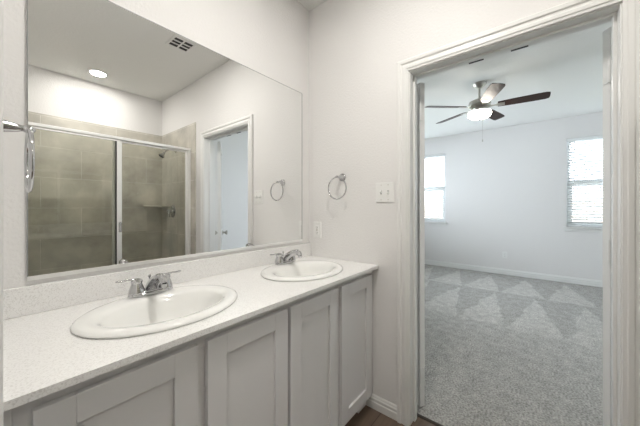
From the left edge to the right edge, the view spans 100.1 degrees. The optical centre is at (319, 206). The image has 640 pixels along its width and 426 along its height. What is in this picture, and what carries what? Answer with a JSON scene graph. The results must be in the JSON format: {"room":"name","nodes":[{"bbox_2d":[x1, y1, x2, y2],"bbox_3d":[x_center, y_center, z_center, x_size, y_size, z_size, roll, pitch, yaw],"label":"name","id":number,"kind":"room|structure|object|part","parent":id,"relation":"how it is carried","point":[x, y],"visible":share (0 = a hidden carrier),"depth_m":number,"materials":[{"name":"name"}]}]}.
{"room":"bathroom","nodes":[
{"label":"bathroom","id":0,"kind":"room"},
{"bbox_2d":[3,0,308,288],"bbox_3d":[-0.650,-0.086,1.430,0.120,2.793,1.650,0,0,39],"label":"wall","id":1,"kind":"structure","parent":0,"point":[270,38],"depth_m":1.35,"materials":[{"name":"white paint"}]},
{"bbox_2d":[3,242,310,319],"bbox_3d":[-0.554,0.315,1.436,0.019,0.096,1.516,0,0,39],"label":"backsplash","id":2,"kind":"structure","parent":1,"relation":"attached to","point":[37,298],"depth_m":1.07,"materials":[{"name":"stone"}]},
{"bbox_2d":[27,0,301,280],"bbox_3d":[-0.562,-0.290,1.434,0.011,1.080,1.360,0,0,39],"label":"wall mirror","id":3,"kind":"object","parent":1,"relation":"attached to","point":[153,144],"visible":1,"depth_m":1.17,"materials":[{"name":"silver mirror"}]},
{"bbox_2d":[309,0,570,404],"bbox_3d":[1.033,-0.086,1.200,3.020,2.793,0.120,0,0,39],"label":"wall","id":4,"kind":"structure","parent":0,"point":[356,47],"depth_m":1.71,"materials":[{"name":"white paint"}]},
{"bbox_2d":[314,222,320,237],"bbox_3d":[-0.021,0.169,1.976,0.072,0.118,0.009,0,0,39],"label":"wall outlet","id":5,"kind":"object","parent":4,"relation":"attached to","point":[317,225],"visible":1,"depth_m":1.97,"materials":[{"name":"white plastic"}]},
{"bbox_2d":[315,225,318,234],"bbox_3d":[-0.022,0.169,1.974,0.034,0.068,0.002,0,0,39],"label":"receptacle","id":6,"kind":"object","parent":5,"relation":"attached to","point":[316,226],"depth_m":1.97,"materials":[{"name":"white plastic"}]},
{"bbox_2d":[328,173,346,199],"bbox_3d":[0.131,-0.139,1.808,0.154,0.181,0.077,0,0,39],"label":"towel ring","id":7,"kind":"object","parent":4,"relation":"attached to","point":[342,177],"visible":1,"depth_m":1.80,"materials":[{"name":"silver metal"}]},
{"bbox_2d":[366,393,396,420],"bbox_3d":[0.370,1.220,1.654,0.222,0.083,0.014,0,0,39],"label":"baseboard","id":8,"kind":"structure","parent":4,"relation":"attached to","point":[379,404],"depth_m":1.64,"materials":[{"name":"white paint"}]},
{"bbox_2d":[376,182,393,201],"bbox_3d":[0.391,-0.089,1.632,0.121,0.121,0.021,0,0,39],"label":"light switch","id":9,"kind":"object","parent":4,"relation":"attached to","point":[384,191],"visible":1,"depth_m":1.63,"materials":[{"name":"white plastic"}]},
{"bbox_2d":[417,82,424,406],"bbox_3d":[0.581,0.234,1.845,0.165,2.011,0.398,0,0,-17],"label":"door","id":10,"kind":"structure","parent":4,"relation":"in","point":[420,86],"depth_m":1.66,"materials":[{"name":"white paint"}]},
{"bbox_2d":[397,0,639,425],"bbox_3d":[0.866,0.205,1.324,0.962,2.111,0.139,0,0,39],"label":"door frame","id":11,"kind":"structure","parent":4,"relation":"attached to","point":[571,9],"depth_m":1.09,"materials":[{"name":"white paint"}]},
{"bbox_2d":[603,27,610,425],"bbox_3d":[1.434,0.234,1.149,0.398,2.011,0.165,0,0,5],"label":"door","id":12,"kind":"structure","parent":4,"relation":"in","point":[607,33],"depth_m":1.16,"materials":[{"name":"white paint"}]},
{"bbox_2d":[296,0,610,138],"bbox_3d":[1.125,-1.532,2.247,4.740,0.100,7.400,0,0,39],"label":"ceiling","id":13,"kind":"structure","parent":0,"point":[569,67],"depth_m":3.22,"materials":[{"name":"white paint"}]},
{"bbox_2d":[425,81,550,141],"bbox_3d":[1.949,-1.115,3.206,1.231,0.733,1.255,0,0,39],"label":"ceiling fan","id":14,"kind":"object","parent":13,"relation":"hanging from","point":[479,108],"visible":0.98,"depth_m":3.11,"materials":[{"name":"silver metal"}]},
{"bbox_3d":[1.496,-1.195,3.205,0.465,0.006,0.132,0,13,-2],"label":"blade","id":15,"kind":"part","parent":14,"relation":"part of","materials":[{"name":"brown wood"}]},
{"bbox_3d":[1.772,-1.195,3.611,0.132,0.006,0.465,-14,5,-19],"label":"blade","id":16,"kind":"part","parent":14,"relation":"part of","materials":[{"name":"brown wood"}]},
{"bbox_3d":[1.914,-1.097,3.218,0.246,0.083,0.246,0,0,39],"label":"lamp shade","id":17,"kind":"part","parent":14,"relation":"part of","materials":[{"name":"white glass"}]},
{"bbox_3d":[1.885,-0.951,3.116,0.013,0.403,0.078,0,0,24],"label":"pull chain","id":18,"kind":"part","parent":14,"relation":"part of","materials":[{"name":"silver metal"}]},
{"bbox_3d":[1.797,-1.195,2.817,0.132,0.006,0.465,13,4,16],"label":"blade","id":19,"kind":"part","parent":14,"relation":"part of","materials":[{"name":"brown wood"}]},
{"bbox_3d":[2.244,-1.195,3.474,0.465,0.006,0.132,0,-13,-38],"label":"blade","id":20,"kind":"part","parent":14,"relation":"part of","materials":[{"name":"brown wood"}]},
{"bbox_3d":[2.259,-1.195,2.983,0.465,0.006,0.132,0,-13,34],"label":"blade","id":21,"kind":"part","parent":14,"relation":"part of","materials":[{"name":"brown wood"}]},
{"bbox_2d":[345,264,602,425],"bbox_3d":[1.125,1.285,2.247,4.740,0.072,7.400,0,0,39],"label":"floor","id":22,"kind":"structure","parent":0,"point":[501,349],"depth_m":2.29,"materials":[{"name":"grey carpet"}]},
{"bbox_2d":[3,271,371,425],"bbox_3d":[-0.347,0.821,1.265,0.551,0.880,1.514,0,0,39],"label":"vanity cabinet","id":23,"kind":"object","parent":22,"relation":"on","point":[307,360],"visible":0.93,"depth_m":0.97,"materials":[{"name":"grey paint"}]},
{"bbox_3d":[-0.481,0.784,0.680,0.019,0.739,0.339,0,0,39],"label":"cabinet door","id":24,"kind":"part","parent":23,"relation":"part of","materials":[{"name":"grey paint"}]},
{"bbox_2d":[3,242,378,411],"bbox_3d":[-0.338,0.324,1.259,0.576,0.114,1.516,0,0,39],"label":"countertop","id":25,"kind":"structure","parent":23,"relation":"on","point":[42,357],"depth_m":0.88,"materials":[{"name":"stone"}]},
{"bbox_2d":[115,270,180,297],"bbox_3d":[-0.678,0.298,1.064,0.187,0.094,0.190,0,0,-12],"label":"sink faucet","id":26,"kind":"object","parent":25,"relation":"on","point":[160,282],"visible":1,"depth_m":1.03,"materials":[{"name":"silver metal"}]},
{"bbox_3d":[-0.732,0.282,1.015,0.069,0.014,0.016,0,0,-45],"label":"lever","id":27,"kind":"part","parent":26,"relation":"part of","materials":[{"name":"silver metal"}]},
{"bbox_3d":[-0.709,0.305,1.038,0.054,0.057,0.054,0,0,39],"label":"handle","id":28,"kind":"part","parent":26,"relation":"part of","materials":[{"name":"silver metal"}]},
{"bbox_3d":[-0.677,0.336,1.078,0.054,0.019,0.160,0,0,39],"label":"plate","id":29,"kind":"part","parent":26,"relation":"part of","materials":[{"name":"silver metal"}]},
{"bbox_3d":[-0.636,0.297,1.044,0.165,0.093,0.044,0,0,39],"label":"spout","id":30,"kind":"part","parent":26,"relation":"part of","materials":[{"name":"silver metal"}]},
{"bbox_3d":[-0.645,0.305,1.117,0.054,0.057,0.054,0,0,39],"label":"handle","id":31,"kind":"part","parent":26,"relation":"part of","materials":[{"name":"silver metal"}]},
{"bbox_2d":[70,285,236,338],"bbox_3d":[-0.553,0.424,0.970,0.419,0.156,0.514,0,0,39],"label":"oval sink","id":32,"kind":"object","parent":25,"relation":"in","point":[176,307],"visible":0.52,"depth_m":0.97,"materials":[{"name":"white ceramic"}]},
{"bbox_2d":[270,249,301,264],"bbox_3d":[-0.213,0.298,1.634,0.187,0.094,0.190,0,0,-12],"label":"sink faucet","id":33,"kind":"object","parent":25,"relation":"on","point":[289,257],"visible":1,"depth_m":1.60,"materials":[{"name":"silver metal"}]},
{"bbox_3d":[-0.244,0.305,1.609,0.054,0.057,0.054,0,0,39],"label":"handle","id":34,"kind":"part","parent":33,"relation":"part of","materials":[{"name":"silver metal"}]},
{"bbox_3d":[-0.212,0.336,1.648,0.054,0.019,0.160,0,0,39],"label":"plate","id":35,"kind":"part","parent":33,"relation":"part of","materials":[{"name":"silver metal"}]},
{"bbox_3d":[-0.171,0.297,1.615,0.165,0.093,0.044,0,0,39],"label":"spout","id":36,"kind":"part","parent":33,"relation":"part of","materials":[{"name":"silver metal"}]},
{"bbox_2d":[260,260,342,281],"bbox_3d":[-0.095,0.424,1.532,0.419,0.156,0.514,0,0,39],"label":"oval sink","id":37,"kind":"object","parent":25,"relation":"in","point":[301,270],"visible":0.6,"depth_m":1.59,"materials":[{"name":"white ceramic"}]},
{"bbox_3d":[-0.246,0.784,0.968,0.019,0.739,0.342,0,0,39],"label":"cabinet door","id":38,"kind":"part","parent":23,"relation":"part of","materials":[{"name":"grey paint"}]},
{"bbox_3d":[-0.021,0.784,1.243,0.019,0.739,0.335,0,0,39],"label":"cabinet door","id":39,"kind":"part","parent":23,"relation":"part of","materials":[{"name":"grey paint"}]},
{"bbox_3d":[0.209,0.784,1.526,0.019,0.739,0.323,0,0,39],"label":"cabinet door","id":40,"kind":"part","parent":23,"relation":"part of","materials":[{"name":"grey paint"}]},
{"bbox_2d":[417,413,442,425],"bbox_3d":[0.899,1.255,1.365,0.814,0.012,0.012,0,0,39],"label":"threshold strip","id":41,"kind":"object","parent":22,"relation":"on","point":[418,415],"visible":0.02,"depth_m":1.58,"materials":[{"name":"brown wood"}]},
{"bbox_2d":[425,112,602,280],"bbox_3d":[3.420,-0.111,5.060,4.740,2.743,0.140,0,0,39],"label":"wall","id":42,"kind":"structure","parent":0,"point":[506,191],"depth_m":4.87,"materials":[{"name":"white paint"}]},
{"bbox_2d":[425,157,447,225],"bbox_3d":[2.307,-0.361,5.935,0.990,1.525,0.160,0,0,39],"label":"window","id":43,"kind":"structure","parent":42,"relation":"in","point":[426,223],"depth_m":5.73,"materials":[{"name":"plastic"}]},
{"bbox_2d":[425,154,444,221],"bbox_3d":[2.296,-0.401,5.920,0.884,1.442,0.065,0,0,39],"label":"window blind","id":44,"kind":"object","parent":43,"relation":"attached to","point":[434,195],"visible":0.41,"depth_m":5.77,"materials":[{"name":"white plastic"}]},
{"bbox_3d":[2.299,-1.101,5.925,0.884,0.043,0.052,0,0,39],"label":"head rail","id":45,"kind":"part","parent":44,"relation":"part of","materials":[{"name":"white plastic"}]},
{"bbox_2d":[425,259,602,286],"bbox_3d":[3.371,1.199,5.000,4.500,0.100,0.014,0,0,39],"label":"baseboard","id":46,"kind":"structure","parent":42,"relation":"attached to","point":[581,281],"depth_m":4.80,"materials":[{"name":"white paint"}]},
{"bbox_2d":[563,146,602,232],"bbox_3d":[4.456,-0.361,4.182,0.995,1.525,0.160,0,0,39],"label":"window","id":47,"kind":"structure","parent":42,"relation":"in","point":[570,228],"depth_m":4.34,"materials":[{"name":"plastic"}]},
{"bbox_3d":[4.440,0.337,4.163,0.995,0.022,0.110,0,0,39],"label":"sill","id":48,"kind":"part","parent":47,"relation":"part of","materials":[{"name":"white paint"}]},
{"bbox_2d":[567,135,602,226],"bbox_3d":[4.444,-0.401,4.168,0.889,1.442,0.065,0,0,39],"label":"window blind","id":49,"kind":"object","parent":47,"relation":"attached to","point":[594,139],"visible":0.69,"depth_m":4.32,"materials":[{"name":"white plastic"}]},
{"bbox_3d":[4.448,-1.101,4.172,0.889,0.043,0.052,0,0,39],"label":"head rail","id":50,"kind":"part","parent":49,"relation":"part of","materials":[{"name":"white plastic"}]},
{"bbox_3d":[4.449,0.311,4.174,0.889,0.018,0.044,0,0,39],"label":"rail","id":51,"kind":"part","parent":49,"relation":"part of","materials":[{"name":"white plastic"}]},
{"bbox_3d":[4.486,-0.036,4.219,0.815,0.635,0.025,0,0,39],"label":"sash","id":52,"kind":"part","parent":47,"relation":"part of","materials":[{"name":"plastic"}]},
{"bbox_3d":[0.036,-0.086,-0.117,2.900,2.793,0.120,0,0,39],"label":"wall","id":53,"kind":"structure","parent":0,"visible":0},
{"bbox_2d":[0,0,2,425],"bbox_3d":[-0.106,0.204,0.088,0.960,2.113,0.019,0,0,39],"label":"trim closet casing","id":54,"kind":"structure","parent":53,"relation":"attached to","point":[1,1],"depth_m":0.38,"materials":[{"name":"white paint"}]},
{"bbox_2d":[3,119,35,192],"bbox_3d":[-0.724,-0.125,0.630,0.154,0.181,0.077,0,0,39],"label":"towel ring","id":55,"kind":"object","parent":53,"relation":"attached to","point":[29,147],"visible":1,"depth_m":0.63,"materials":[{"name":"silver metal"}]},
{"bbox_3d":[-0.721,-0.188,0.635,0.037,0.037,0.066,0,0,39],"label":"post","id":56,"kind":"part","parent":55,"relation":"part of","materials":[{"name":"silver metal"}]},
{"label":"outside","id":57,"kind":"structure","parent":0,"visible":0},
{"bbox_3d":[7.212,1.611,9.393,26.000,0.100,11.370,0,0,39],"label":"yard","id":58,"kind":"structure","parent":57,"visible":0},
{"bbox_2d":[425,200,602,221],"bbox_3d":[7.303,0.646,9.597,22.117,1.830,0.060,0,0,39],"label":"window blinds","id":59,"kind":"object","parent":58,"relation":"on","point":[572,200],"visible":0.02,"depth_m":8.61,"materials":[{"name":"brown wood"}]}
]}

